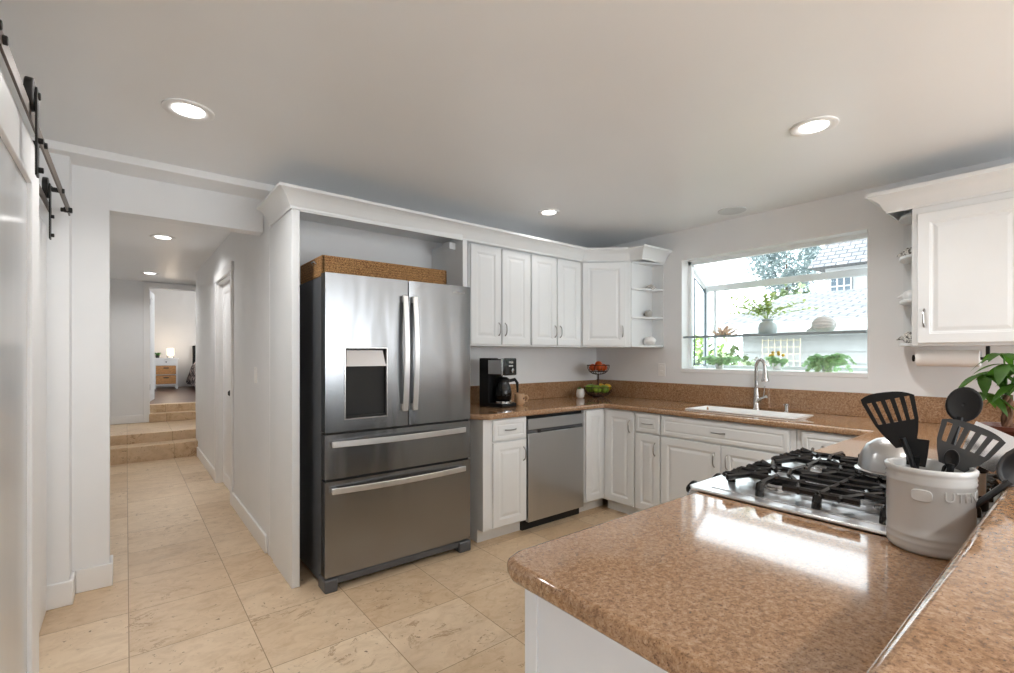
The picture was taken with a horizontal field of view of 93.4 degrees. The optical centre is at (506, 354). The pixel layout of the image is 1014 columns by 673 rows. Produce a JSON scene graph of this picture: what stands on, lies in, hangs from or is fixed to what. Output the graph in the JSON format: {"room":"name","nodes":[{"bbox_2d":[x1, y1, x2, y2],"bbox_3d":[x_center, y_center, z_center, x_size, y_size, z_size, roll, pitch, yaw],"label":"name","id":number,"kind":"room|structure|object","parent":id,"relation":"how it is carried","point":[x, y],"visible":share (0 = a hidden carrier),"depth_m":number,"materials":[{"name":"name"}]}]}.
{"room":"kitchen","nodes":[
{"label":"kitchen","id":0,"kind":"room"},
{"bbox_2d":[39,151,109,584],"bbox_3d":[-0.321,0.115,-0.179,0.575,2.430,7.320,0,0,-39],"label":"wall","id":1,"kind":"structure","parent":0,"point":[78,255],"depth_m":2.67,"materials":[{"name":"paint"}]},
{"bbox_2d":[39,177,54,632],"bbox_3d":[-1.680,0.235,1.602,0.089,2.167,2.200,0,0,-39],"label":"barn door","id":2,"kind":"structure","parent":1,"relation":"in","point":[45,191],"depth_m":2.32,"materials":[{"name":"paint"}]},
{"bbox_2d":[0,20,72,672],"bbox_3d":[-1.345,0.228,1.300,0.086,2.144,3.010,0,0,-39],"label":"barn door","id":3,"kind":"structure","parent":2,"relation":"attached to","point":[20,169],"depth_m":1.45,"materials":[{"name":"paint"}]},
{"bbox_2d":[46,555,112,610],"bbox_3d":[-2.357,1.265,2.632,0.134,0.130,0.461,0,0,12],"label":"baseboard","id":4,"kind":"structure","parent":1,"relation":"attached to","point":[61,594],"depth_m":2.66,"materials":[{"name":"paint"}]},
{"bbox_2d":[110,279,195,424],"bbox_3d":[-5.509,0.115,7.195,1.650,2.430,0.120,0,0,-39],"label":"wall","id":5,"kind":"structure","parent":0,"point":[126,296],"depth_m":7.04,"materials":[{"name":"paint"}]},
{"bbox_2d":[110,415,142,424],"bbox_3d":[-5.741,0.959,6.924,0.750,0.118,0.015,0,0,-39],"label":"baseboard","id":6,"kind":"structure","parent":5,"relation":"attached to","point":[114,420],"depth_m":7.03,"materials":[{"name":"paint"}]},
{"bbox_2d":[143,282,195,422],"bbox_3d":[-5.173,-0.031,7.370,0.695,2.098,0.025,0,0,-39],"label":"door frame","id":7,"kind":"structure","parent":5,"relation":"attached to","point":[146,286],"depth_m":7.18,"materials":[{"name":"paint"}]},
{"bbox_2d":[110,419,195,445],"bbox_3d":[-5.385,1.205,6.437,2.800,0.370,1.260,0,0,-39],"label":"step","id":8,"kind":"structure","parent":0,"point":[132,433],"depth_m":6.42,"materials":[{"name":"tile"}]},
{"bbox_2d":[149,410,195,421],"bbox_3d":[-5.150,0.958,7.481,0.730,0.120,0.240,0,0,-39],"label":"step","id":9,"kind":"structure","parent":8,"relation":"on","point":[191,414],"depth_m":7.36,"materials":[{"name":"tile"}]},
{"bbox_2d":[110,438,197,464],"bbox_3d":[-4.899,1.265,5.827,2.800,0.250,0.300,0,0,-39],"label":"step","id":10,"kind":"structure","parent":0,"point":[159,450],"depth_m":6.02,"materials":[{"name":"tile"}]},
{"bbox_2d":[150,288,195,386],"bbox_3d":[-6.375,-0.495,9.765,4.200,2.550,4.980,0,0,-39],"label":"wall","id":11,"kind":"structure","parent":0,"point":[174,310],"depth_m":11.54,"materials":[{"name":"paint"}]},
{"bbox_2d":[150,291,153,400],"bbox_3d":[-5.668,-0.130,7.609,0.042,1.720,0.592,0,0,-31],"label":"door","id":12,"kind":"structure","parent":11,"relation":"in","point":[151,293],"depth_m":7.61,"materials":[{"name":"paint"}]},
{"bbox_2d":[150,386,195,403],"bbox_3d":[-6.481,0.830,9.898,4.200,0.100,4.840,0,0,-39],"label":"floor","id":13,"kind":"structure","parent":0,"point":[187,393],"depth_m":9.09,"materials":[{"name":"brown wood"}]},
{"bbox_2d":[154,358,178,388],"bbox_3d":[-7.836,0.430,10.973,0.480,0.700,0.370,0,0,-39],"label":"nightstand","id":14,"kind":"object","parent":13,"relation":"on","point":[159,380],"visible":0.94,"depth_m":10.85,"materials":[{"name":"paint"}]},
{"bbox_2d":[167,348,173,357],"bbox_3d":[-7.756,-0.030,11.017,0.140,0.220,0.140,0,0,-39],"label":"table lamp","id":15,"kind":"object","parent":14,"relation":"on","point":[170,351],"visible":1,"depth_m":10.96,"materials":[{"name":"white fabric"}]},
{"bbox_2d":[186,346,195,386],"bbox_3d":[-6.374,0.280,11.352,1.939,1.000,2.239,0,0,-39],"label":"bed","id":16,"kind":"object","parent":13,"relation":"on","point":[191,379],"visible":0.12,"depth_m":11.19,"materials":[{"name":"grey fabric"}]},
{"bbox_2d":[186,361,195,386],"bbox_3d":[-6.306,0.388,11.267,1.939,0.626,2.021,0,0,-39],"label":"duvet","id":17,"kind":"object","parent":16,"relation":"on","point":[191,379],"depth_m":10.89,"materials":[{"name":"white fabric"}]},
{"bbox_2d":[150,402,195,412],"bbox_3d":[-5.319,0.898,7.614,0.630,0.240,0.180,0,0,-39],"label":"step","id":18,"kind":"structure","parent":0,"point":[183,406],"depth_m":7.55,"materials":[{"name":"tile"}]},
{"bbox_2d":[110,172,262,235],"bbox_3d":[-2.023,-0.968,3.068,0.810,0.265,0.120,0,0,-39],"label":"wall header","id":19,"kind":"structure","parent":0,"point":[130,196],"depth_m":2.99,"materials":[{"name":"paint"}]},
{"bbox_2d":[196,215,272,555],"bbox_3d":[-3.219,0.115,5.420,0.240,2.430,5.610,0,0,-39],"label":"wall","id":20,"kind":"structure","parent":0,"point":[250,254],"depth_m":3.82,"materials":[{"name":"paint"}]},
{"bbox_2d":[214,261,233,505],"bbox_3d":[-2.715,0.255,4.613,0.067,2.150,1.040,0,0,-39],"label":"door frame","id":21,"kind":"structure","parent":20,"relation":"attached to","point":[229,268],"depth_m":4.94,"materials":[{"name":"paint"}]},
{"bbox_2d":[223,280,229,490],"bbox_3d":[-2.699,0.295,4.626,0.106,2.060,0.880,0,0,-39],"label":"door","id":22,"kind":"structure","parent":20,"relation":"in","point":[226,286],"depth_m":4.79,"materials":[{"name":"paint"}]},
{"bbox_2d":[197,447,266,552],"bbox_3d":[-2.840,1.270,4.738,0.016,0.120,3.950,0,0,-39],"label":"baseboard","id":23,"kind":"structure","parent":20,"relation":"attached to","point":[257,532],"depth_m":3.74,"materials":[{"name":"paint"}]},
{"bbox_2d":[39,456,627,672],"bbox_3d":[-0.538,1.360,2.039,6.900,0.060,11.060,0,0,-39],"label":"floor","id":24,"kind":"structure","parent":0,"point":[193,590],"depth_m":2.52,"materials":[{"name":"tile"}]},
{"bbox_2d":[270,208,466,588],"bbox_3d":[-0.930,0.205,3.306,1.195,2.250,0.570,0,0,-39],"label":"surround","id":25,"kind":"object","parent":24,"relation":"on","point":[450,257],"visible":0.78,"depth_m":2.87,"materials":[{"name":"paint"}]},
{"bbox_2d":[300,212,453,242],"bbox_3d":[-0.010,-0.897,3.719,3.060,0.010,0.810,0,0,-39],"label":"board","id":26,"kind":"object","parent":25,"relation":"attached to","point":[303,216],"visible":0.3,"depth_m":3.38,"materials":[{"name":"paint"}]},
{"bbox_2d":[300,272,470,593],"bbox_3d":[-0.797,0.436,3.160,0.976,1.787,0.665,0,0,-39],"label":"refrigerator","id":27,"kind":"object","parent":24,"relation":"on","point":[385,362],"visible":1,"depth_m":2.89,"materials":[{"name":"silver metal"}]},
{"bbox_2d":[301,255,446,284],"bbox_3d":[-0.872,-0.508,3.144,0.846,0.123,0.435,0,0,-39],"label":"wicker tray","id":28,"kind":"object","parent":27,"relation":"on","point":[311,270],"visible":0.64,"depth_m":2.93,"materials":[{"name":"brown wicker"}]},
{"bbox_2d":[468,416,525,542],"bbox_3d":[-0.190,0.894,3.666,0.392,0.872,0.668,0,0,-39],"label":"base cabinet","id":29,"kind":"object","parent":24,"relation":"on","point":[497,458],"visible":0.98,"depth_m":3.41,"materials":[{"name":"paint"}]},
{"bbox_2d":[520,410,582,530],"bbox_3d":[0.211,0.896,3.985,0.626,0.868,0.590,0,0,-39],"label":"dishwasher","id":30,"kind":"object","parent":24,"relation":"on","point":[554,441],"visible":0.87,"depth_m":3.73,"materials":[{"name":"silver metal"}]},
{"bbox_2d":[579,408,603,511],"bbox_3d":[0.574,0.894,4.294,0.320,0.872,0.639,0,0,-39],"label":"base cabinet","id":31,"kind":"object","parent":24,"relation":"on","point":[593,419],"visible":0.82,"depth_m":4.01,"materials":[{"name":"paint"}]},
{"bbox_2d":[525,589,667,672],"bbox_3d":[0.502,0.894,0.979,0.705,0.872,0.646,0,0,-39],"label":"base cabinet","id":32,"kind":"object","parent":24,"relation":"on","point":[556,641],"visible":0.02,"depth_m":0.91,"materials":[{"name":"paint"}]},
{"bbox_2d":[470,379,1013,672],"bbox_3d":[0.708,0.356,2.680,3.251,0.199,3.349,0,0,-39],"label":"countertop","id":33,"kind":"structure","parent":32,"relation":"on","point":[697,582],"depth_m":0.93,"materials":[{"name":"brown stone"}]},
{"bbox_2d":[479,358,518,407],"bbox_3d":[-0.058,0.222,3.849,0.256,0.387,0.212,0,0,37],"label":"coffee maker","id":34,"kind":"object","parent":33,"relation":"on","point":[494,389],"visible":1,"depth_m":3.79,"materials":[{"name":"black plastic"}]},
{"bbox_2d":[514,393,528,404],"bbox_3d":[0.116,0.370,3.965,0.122,0.092,0.092,0,0,-39],"label":"mug","id":35,"kind":"object","parent":33,"relation":"on","point":[519,398],"visible":0.96,"depth_m":3.92,"materials":[{"name":"orange ceramic"}]},
{"bbox_2d":[576,387,584,397],"bbox_3d":[0.701,0.362,4.574,0.083,0.108,0.079,0,0,-39],"label":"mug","id":36,"kind":"object","parent":33,"relation":"on","point":[580,393],"visible":1,"depth_m":4.54,"materials":[{"name":"white ceramic"}]},
{"bbox_2d":[584,365,611,397],"bbox_3d":[0.890,0.258,4.660,0.276,0.315,0.276,0,0,-39],"label":"fruit stand","id":37,"kind":"object","parent":33,"relation":"on","point":[598,395],"visible":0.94,"depth_m":4.62,"materials":[{"name":"brown metal"}]},
{"bbox_2d":[592,385,600,392],"bbox_3d":[0.859,0.319,4.578,0.091,0.095,0.091,0,0,-39],"label":"apple","id":38,"kind":"object","parent":37,"relation":"in","point":[598,389],"visible":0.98,"depth_m":4.54,"materials":[{"name":"green plant"}]},
{"bbox_2d":[584,386,611,396],"bbox_3d":[0.890,0.360,4.660,0.276,0.094,0.276,0,0,-39],"label":"bowl","id":39,"kind":"object","parent":37,"relation":"on","point":[589,393],"depth_m":4.61,"materials":[{"name":"brown metal"}]},
{"bbox_2d":[587,365,609,374],"bbox_3d":[0.890,0.147,4.660,0.222,0.093,0.222,0,0,-39],"label":"bowl","id":40,"kind":"object","parent":37,"relation":"on","point":[604,371],"depth_m":4.60,"materials":[{"name":"brown metal"}]},
{"bbox_2d":[601,383,608,392],"bbox_3d":[0.935,0.321,4.587,0.091,0.095,0.091,0,0,-39],"label":"apple","id":41,"kind":"object","parent":37,"relation":"in","point":[603,389],"visible":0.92,"depth_m":4.55,"materials":[{"name":"green plant"}]},
{"bbox_2d":[685,405,813,418],"bbox_3d":[1.725,0.518,3.459,0.313,0.217,0.771,0,0,-39],"label":"sink","id":42,"kind":"object","parent":33,"relation":"in","point":[785,415],"visible":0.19,"depth_m":3.49,"materials":[{"name":"ceramic"}]},
{"bbox_2d":[752,358,768,409],"bbox_3d":[1.903,0.221,3.585,0.054,0.390,0.132,0,0,-21],"label":"faucet","id":43,"kind":"object","parent":33,"relation":"on","point":[757,399],"visible":1,"depth_m":3.60,"materials":[{"name":"silver metal"}]},
{"bbox_2d":[884,457,979,560],"bbox_3d":[0.909,0.326,1.029,0.154,0.180,0.154,0,0,-39],"label":"utensil crock","id":44,"kind":"object","parent":33,"relation":"on","point":[931,512],"visible":0.91,"depth_m":0.97,"materials":[{"name":"white ceramic"}]},
{"bbox_2d":[861,391,918,468],"bbox_3d":[0.881,0.240,1.068,0.146,0.315,0.022,0,0,39],"label":"slotted turner","id":45,"kind":"object","parent":44,"relation":"in","point":[904,434],"visible":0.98,"depth_m":1.07,"materials":[{"name":"black plastic"}]},
{"bbox_2d":[906,439,929,468],"bbox_3d":[0.907,0.291,1.056,0.023,0.211,0.040,0,0,-39],"label":"spatula","id":46,"kind":"object","parent":44,"relation":"in","point":[919,451],"visible":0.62,"depth_m":1.05,"materials":[{"name":"black plastic"}]},
{"bbox_2d":[943,449,959,471],"bbox_3d":[0.917,0.296,0.993,0.016,0.200,0.034,0,0,-39],"label":"spoon","id":47,"kind":"object","parent":44,"relation":"in","point":[951,458],"visible":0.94,"depth_m":0.99,"materials":[{"name":"black plastic"}]},
{"bbox_2d":[941,387,982,471],"bbox_3d":[0.982,0.233,1.066,0.126,0.321,0.041,0,0,0],"label":"serving spoon","id":48,"kind":"object","parent":44,"relation":"in","point":[965,404],"visible":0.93,"depth_m":1.06,"materials":[{"name":"black plastic"}]},
{"bbox_2d":[945,387,982,421],"bbox_3d":[1.019,0.112,1.066,0.062,0.077,0.021,0,0,35],"label":"bowl","id":49,"kind":"object","parent":48,"relation":"on","point":[965,404],"depth_m":1.07,"materials":[{"name":"black plastic"}]},
{"bbox_2d":[937,419,1005,472],"bbox_3d":[0.955,0.269,1.023,0.157,0.260,0.031,0,0,25],"label":"wide slotted turner","id":50,"kind":"object","parent":44,"relation":"in","point":[968,459],"visible":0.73,"depth_m":1.01,"materials":[{"name":"black plastic"}]},
{"bbox_2d":[962,421,1013,472],"bbox_3d":[1.022,0.274,1.057,0.176,0.251,0.040,0,0,11],"label":"spatula","id":51,"kind":"object","parent":44,"relation":"in","point":[990,465],"visible":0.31,"depth_m":1.04,"materials":[{"name":"metal"}]},
{"bbox_2d":[976,448,1013,508],"bbox_3d":[0.980,0.283,0.972,0.198,0.216,0.038,0,0,33],"label":"ladle","id":52,"kind":"object","parent":44,"relation":"in","point":[1005,465],"visible":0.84,"depth_m":0.96,"materials":[{"name":"black plastic"}]},
{"bbox_2d":[996,448,1013,485],"bbox_3d":[1.026,0.222,0.943,0.092,0.093,0.037,0,0,37],"label":"bowl","id":53,"kind":"object","parent":52,"relation":"on","point":[1005,465],"depth_m":0.96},
{"bbox_2d":[958,353,1013,436],"bbox_3d":[1.887,0.205,1.786,0.277,0.422,0.319,0,0,-39],"label":"potted tree","id":54,"kind":"object","parent":33,"relation":"on","point":[999,374],"visible":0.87,"depth_m":1.79,"materials":[{"name":"green plant"}]},
{"bbox_2d":[603,408,639,513],"bbox_3d":[1.161,0.894,4.158,0.695,0.872,0.342,0,0,-39],"label":"base cabinet","id":55,"kind":"object","parent":24,"relation":"on","point":[619,425],"visible":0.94,"depth_m":3.95,"materials":[{"name":"paint"}]},
{"bbox_2d":[635,412,661,509],"bbox_3d":[1.341,0.894,3.932,0.695,0.872,0.232,0,0,-39],"label":"base cabinet","id":56,"kind":"object","parent":24,"relation":"on","point":[648,435],"visible":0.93,"depth_m":3.73,"materials":[{"name":"paint"}]},
{"bbox_2d":[661,415,796,502],"bbox_3d":[1.701,0.894,3.467,0.678,0.872,0.940,0,0,-39],"label":"base cabinet","id":57,"kind":"object","parent":24,"relation":"on","point":[692,449],"visible":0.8,"depth_m":3.35,"materials":[{"name":"paint"}]},
{"bbox_2d":[797,430,856,450],"bbox_3d":[2.115,0.894,2.961,0.695,0.872,0.360,0,0,-39],"label":"base cabinet","id":58,"kind":"object","parent":24,"relation":"on","point":[806,439],"visible":0.1,"depth_m":2.82,"materials":[{"name":"paint"}]},
{"bbox_2d":[686,447,1002,536],"bbox_3d":[1.052,0.844,1.496,0.798,0.972,0.703,0,0,-39],"label":"gas range","id":59,"kind":"object","parent":24,"relation":"on","point":[802,482],"visible":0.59,"depth_m":1.37,"materials":[{"name":"metal"}]},
{"bbox_2d":[854,437,905,479],"bbox_3d":[1.158,0.290,1.435,0.190,0.141,0.190,0,0,-39],"label":"kettle","id":60,"kind":"object","parent":59,"relation":"on","point":[873,454],"visible":0.33,"depth_m":1.41,"materials":[{"name":"silver metal"}]},
{"bbox_2d":[977,466,988,511],"bbox_3d":[1.223,0.329,1.249,0.052,0.150,0.052,0,0,-39],"label":"pepper grinder","id":61,"kind":"object","parent":59,"relation":"on","point":[981,488],"visible":0.25,"depth_m":1.23,"materials":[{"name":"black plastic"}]},
{"bbox_2d":[300,219,595,385],"bbox_3d":[-0.292,0.115,4.089,3.060,2.430,0.100,0,0,-39],"label":"wall","id":62,"kind":"structure","parent":0,"point":[533,365],"depth_m":3.72,"materials":[{"name":"paint"}]},
{"bbox_2d":[442,240,529,346],"bbox_3d":[-0.154,-0.477,3.860,0.600,0.825,0.426,0,0,-39],"label":"upper cabinet","id":63,"kind":"object","parent":62,"relation":"attached to","point":[498,278],"visible":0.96,"depth_m":3.69,"materials":[{"name":"paint"}]},
{"bbox_2d":[470,380,596,403],"bbox_3d":[0.191,0.340,4.396,1.918,0.152,0.021,0,0,-39],"label":"backsplash","id":64,"kind":"structure","parent":62,"relation":"attached to","point":[542,390],"depth_m":4.52,"materials":[{"name":"brown stone"}]},
{"bbox_2d":[529,252,579,347],"bbox_3d":[0.317,-0.477,4.236,0.601,0.825,0.426,0,0,-39],"label":"upper cabinet","id":65,"kind":"object","parent":62,"relation":"attached to","point":[554,281],"visible":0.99,"depth_m":4.08,"materials":[{"name":"paint"}]},
{"bbox_2d":[565,259,651,347],"bbox_3d":[0.889,-0.477,4.535,0.658,0.825,0.675,0,0,-39],"label":"upper cabinet","id":66,"kind":"object","parent":62,"relation":"attached to","point":[605,287],"visible":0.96,"depth_m":4.27,"materials":[{"name":"paint"}]},
{"bbox_2d":[257,182,671,263],"bbox_3d":[-0.038,-0.882,3.650,3.289,0.108,0.575,0,0,-31],"label":"crown molding","id":67,"kind":"structure","parent":66,"relation":"attached to","point":[283,197],"depth_m":3.22,"materials":[{"name":"paint"}]},
{"bbox_2d":[0,0,1013,284],"bbox_3d":[-1.080,-1.150,2.720,7.100,0.100,13.000,0,0,-39],"label":"ceiling","id":68,"kind":"structure","parent":0,"point":[630,120],"depth_m":2.04,"materials":[{"name":"paint"}]},
{"bbox_2d":[31,136,274,199],"bbox_3d":[-2.039,-1.077,2.831,1.180,0.045,0.230,0,0,-39],"label":"crown molding","id":69,"kind":"structure","parent":68,"relation":"attached to","point":[112,162],"depth_m":2.77,"materials":[{"name":"paint"}]},
{"bbox_2d":[150,234,175,239],"bbox_3d":[-3.221,-1.095,4.475,0.200,0.010,0.200,0,0,-39],"label":"recessed light","id":70,"kind":"object","parent":68,"relation":"in","point":[156,236],"visible":1,"depth_m":4.46,"materials":[{"name":"paint"}]},
{"bbox_2d":[161,98,214,121],"bbox_3d":[-1.431,-1.095,2.149,0.200,0.010,0.200,0,0,-39],"label":"recessed light","id":71,"kind":"object","parent":68,"relation":"in","point":[185,109],"visible":1,"depth_m":2.14,"materials":[{"name":"paint"}]},
{"bbox_2d":[172,104,203,117],"bbox_3d":[-1.431,-1.095,2.149,0.120,0.004,0.120,0,0,-39],"label":"diffuser","id":72,"kind":"object","parent":71,"relation":"attached to","point":[181,110],"depth_m":2.15,"materials":[{"name":"white"}]},
{"bbox_2d":[538,209,559,215],"bbox_3d":[0.324,-1.095,3.690,0.170,0.010,0.170,0,0,-39],"label":"recessed light","id":73,"kind":"object","parent":68,"relation":"in","point":[544,212],"visible":1,"depth_m":3.68,"materials":[{"name":"paint"}]},
{"bbox_2d":[542,211,555,214],"bbox_3d":[0.324,-1.095,3.690,0.102,0.004,0.102,0,0,-39],"label":"diffuser","id":74,"kind":"object","parent":73,"relation":"attached to","point":[543,212],"depth_m":3.70,"materials":[{"name":"white"}]},
{"bbox_2d":[718,207,745,214],"bbox_3d":[1.718,-1.096,3.653,0.200,0.008,0.200,0,0,-39],"label":"ceiling speaker","id":75,"kind":"object","parent":68,"relation":"attached to","point":[730,210],"visible":1,"depth_m":3.64,"materials":[{"name":"paint"}]},
{"bbox_2d":[790,116,838,136],"bbox_3d":[1.478,-1.095,2.301,0.200,0.010,0.200,0,0,-39],"label":"recessed light","id":76,"kind":"object","parent":68,"relation":"in","point":[813,126],"visible":1,"depth_m":2.29,"materials":[{"name":"paint"}]},
{"bbox_2d":[799,121,828,132],"bbox_3d":[1.478,-1.095,2.301,0.120,0.004,0.120,0,0,-39],"label":"diffuser","id":77,"kind":"object","parent":76,"relation":"attached to","point":[813,126],"depth_m":2.30,"materials":[{"name":"white"}]},
{"bbox_2d":[596,156,1013,408],"bbox_3d":[3.101,0.140,2.375,0.110,2.480,7.050,0,0,-39],"label":"wall","id":78,"kind":"structure","parent":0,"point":[892,367],"depth_m":3.33,"materials":[{"name":"paint"}]},
{"bbox_2d":[631,261,663,347],"bbox_3d":[1.268,-0.450,4.328,0.319,0.770,0.139,0,0,-39],"label":"shelf","id":79,"kind":"object","parent":78,"relation":"attached to","point":[643,274],"visible":1,"depth_m":4.37,"materials":[{"name":"paint"}]},
{"bbox_2d":[643,336,656,344],"bbox_3d":[1.295,-0.122,4.342,0.116,0.087,0.116,0,0,7],"label":"seashell","id":80,"kind":"object","parent":79,"relation":"on","point":[649,340],"visible":0.93,"depth_m":4.31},
{"bbox_2d":[658,363,664,375],"bbox_3d":[1.420,0.140,4.388,0.009,0.116,0.072,0,0,-39],"label":"wall outlet","id":81,"kind":"object","parent":78,"relation":"attached to","point":[661,366],"visible":1,"depth_m":4.38,"materials":[{"name":"white plastic"}]},
{"bbox_2d":[681,228,868,377],"bbox_3d":[2.126,-0.343,3.828,0.404,0.999,1.375,0,0,-39],"label":"window","id":82,"kind":"structure","parent":78,"relation":"attached to","point":[688,268],"depth_m":3.93,"materials":[{"name":"paint"}]},
{"bbox_2d":[699,355,743,368],"bbox_3d":[1.843,0.064,4.108,0.241,0.118,0.377,0,0,-39],"label":"potted fern","id":83,"kind":"object","parent":82,"relation":"on","point":[719,362],"visible":1,"depth_m":4.07,"materials":[{"name":"green plant"}]},
{"bbox_2d":[715,363,723,368],"bbox_3d":[1.832,0.097,4.120,0.084,0.052,0.084,0,0,-39],"label":"pot","id":84,"kind":"object","parent":83,"relation":"attached to","point":[718,366],"depth_m":4.09,"materials":[{"name":"white ceramic"}]},
{"bbox_2d":[765,351,788,369],"bbox_3d":[2.202,0.047,3.910,0.110,0.153,0.185,0,0,-39],"label":"flowering plant","id":85,"kind":"object","parent":82,"relation":"on","point":[776,363],"visible":0.99,"depth_m":3.88,"materials":[{"name":"green plant"}]},
{"bbox_2d":[716,332,866,337],"bbox_3d":[2.120,-0.153,3.823,0.320,0.008,1.293,0,0,-39],"label":"glass shelf","id":86,"kind":"object","parent":82,"relation":"attached to","point":[866,332],"visible":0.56,"depth_m":3.75,"materials":[{"name":"white"}]},
{"bbox_2d":[711,325,738,334],"bbox_3d":[1.862,-0.206,4.116,0.204,0.098,0.173,0,0,-7],"label":"coral","id":87,"kind":"object","parent":86,"relation":"on","point":[725,330],"visible":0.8,"depth_m":4.09},
{"bbox_2d":[728,292,820,333],"bbox_3d":[2.134,-0.333,3.895,0.252,0.350,0.760,0,0,-39],"label":"potted plant","id":88,"kind":"object","parent":86,"relation":"on","point":[767,326],"visible":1,"depth_m":3.88,"materials":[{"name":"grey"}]},
{"bbox_2d":[806,316,836,331],"bbox_3d":[2.340,-0.220,3.562,0.116,0.127,0.197,0,0,-39],"label":"shell","id":89,"kind":"object","parent":86,"relation":"on","point":[823,323],"visible":0.82,"depth_m":3.51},
{"bbox_2d":[801,353,856,371],"bbox_3d":[2.317,0.062,3.457,0.234,0.152,0.355,0,0,-39],"label":"fern","id":90,"kind":"object","parent":82,"relation":"on","point":[827,363],"visible":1,"depth_m":3.42,"materials":[{"name":"green plant"}]},
{"bbox_2d":[599,379,1013,424],"bbox_3d":[1.977,0.337,3.678,0.021,0.159,3.328,0,0,-39],"label":"backsplash","id":91,"kind":"structure","parent":78,"relation":"attached to","point":[929,409],"depth_m":3.51,"materials":[{"name":"brown stone"}]},
{"bbox_2d":[899,212,921,346],"bbox_3d":[2.440,-0.439,2.898,0.269,0.782,0.109,0,0,-39],"label":"shelf","id":92,"kind":"object","parent":78,"relation":"attached to","point":[905,220],"visible":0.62,"depth_m":2.99,"materials":[{"name":"paint"}]},
{"bbox_2d":[897,331,911,342],"bbox_3d":[2.445,-0.103,2.910,0.077,0.080,0.092,0,0,-5],"label":"seashell","id":93,"kind":"object","parent":92,"relation":"on","point":[907,337],"visible":0.62,"depth_m":2.89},
{"bbox_2d":[897,290,911,298],"bbox_3d":[2.446,-0.358,2.907,0.080,0.071,0.088,0,0,-1],"label":"seashell","id":94,"kind":"object","parent":92,"relation":"on","point":[907,294],"visible":0.56,"depth_m":2.88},
{"bbox_2d":[897,247,911,256],"bbox_3d":[2.438,-0.615,2.902,0.092,0.064,0.081,0,0,15],"label":"seashell","id":95,"kind":"object","parent":92,"relation":"on","point":[907,251],"visible":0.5,"depth_m":2.89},
{"bbox_2d":[912,190,1013,346],"bbox_3d":[2.721,-0.449,2.443,0.396,0.802,0.950,0,0,-39],"label":"upper cabinet","id":96,"kind":"object","parent":78,"relation":"attached to","point":[963,250],"visible":1,"depth_m":2.54,"materials":[{"name":"paint"}]},
{"bbox_2d":[865,163,1013,220],"bbox_3d":[2.649,-0.885,2.499,0.434,0.114,1.168,0,0,-39],"label":"crown molding","id":97,"kind":"structure","parent":96,"relation":"attached to","point":[999,179],"depth_m":2.58,"materials":[{"name":"paint"}]},
{"bbox_2d":[912,346,989,366],"bbox_3d":[2.517,0.011,2.715,0.094,0.115,0.330,0,0,-39],"label":"paper towel holder","id":98,"kind":"object","parent":96,"relation":"attached to","point":[944,358],"visible":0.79,"depth_m":2.69,"materials":[{"name":"white paper"}]},
{"bbox_3d":[1.664,0.815,1.377,3.380,1.030,0.120,0,0,-39],"label":"wall","id":99,"kind":"structure","parent":0,"visible":0},
{"bbox_2d":[866,486,1013,672],"bbox_3d":[1.705,0.280,1.236,3.487,0.040,0.448,0,0,-39],"label":"bar","id":100,"kind":"object","parent":99,"relation":"on","point":[964,622],"visible":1,"depth_m":0.47,"materials":[{"name":"brown stone"}]},
{"bbox_3d":[12.688,2.355,19.700,35.600,0.050,65.000,0,0,-39],"label":"ground","id":101,"kind":"structure","parent":0,"visible":0},
{"bbox_2d":[693,334,734,365],"bbox_3d":[4.500,0.897,11.242,1.792,2.873,1.720,0,0,-39],"label":"shrub","id":102,"kind":"object","parent":101,"relation":"on","point":[700,342],"visible":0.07,"depth_m":11.00,"materials":[{"name":"green plant"}]},
{"bbox_2d":[693,338,754,365],"bbox_3d":[3.301,1.022,7.320,1.538,2.626,1.620,0,0,-39],"label":"shrub","id":103,"kind":"object","parent":101,"relation":"on","point":[733,348],"visible":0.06,"depth_m":7.28,"materials":[{"name":"green plant"}]},
{"bbox_2d":[762,338,800,366],"bbox_3d":[4.660,1.030,8.132,0.024,2.600,0.612,0,0,-39],"label":"trellis","id":104,"kind":"object","parent":101,"relation":"on","point":[768,340],"visible":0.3,"depth_m":8.09,"materials":[{"name":"white wood"}]},
{"bbox_2d":[744,246,821,296],"bbox_3d":[16.553,-3.304,27.939,4.852,11.273,4.405,0,0,-30],"label":"tree","id":105,"kind":"object","parent":101,"relation":"on","point":[809,254],"visible":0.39,"depth_m":27.17,"materials":[{"name":"green plant"}]},
{"bbox_2d":[712,288,866,367],"bbox_3d":[10.475,0.480,5.918,6.640,3.700,13.000,0,0,-39],"label":"house","id":106,"kind":"object","parent":101,"relation":"on","point":[848,308],"visible":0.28,"depth_m":8.23,"materials":[{"name":"white"}]},
{"bbox_2d":[762,282,818,302],"bbox_3d":[14.694,-0.736,24.730,3.262,6.136,3.782,0,0,-39],"label":"tree","id":107,"kind":"object","parent":101,"relation":"on","point":[783,292],"visible":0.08,"depth_m":24.54,"materials":[{"name":"green plant"}]},
{"bbox_2d":[807,239,866,291],"bbox_3d":[18.204,-2.170,13.259,8.200,9.000,14.850,0,0,-39],"label":"house","id":108,"kind":"object","parent":101,"relation":"on","point":[850,254],"visible":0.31,"depth_m":16.11,"materials":[{"name":"white"}]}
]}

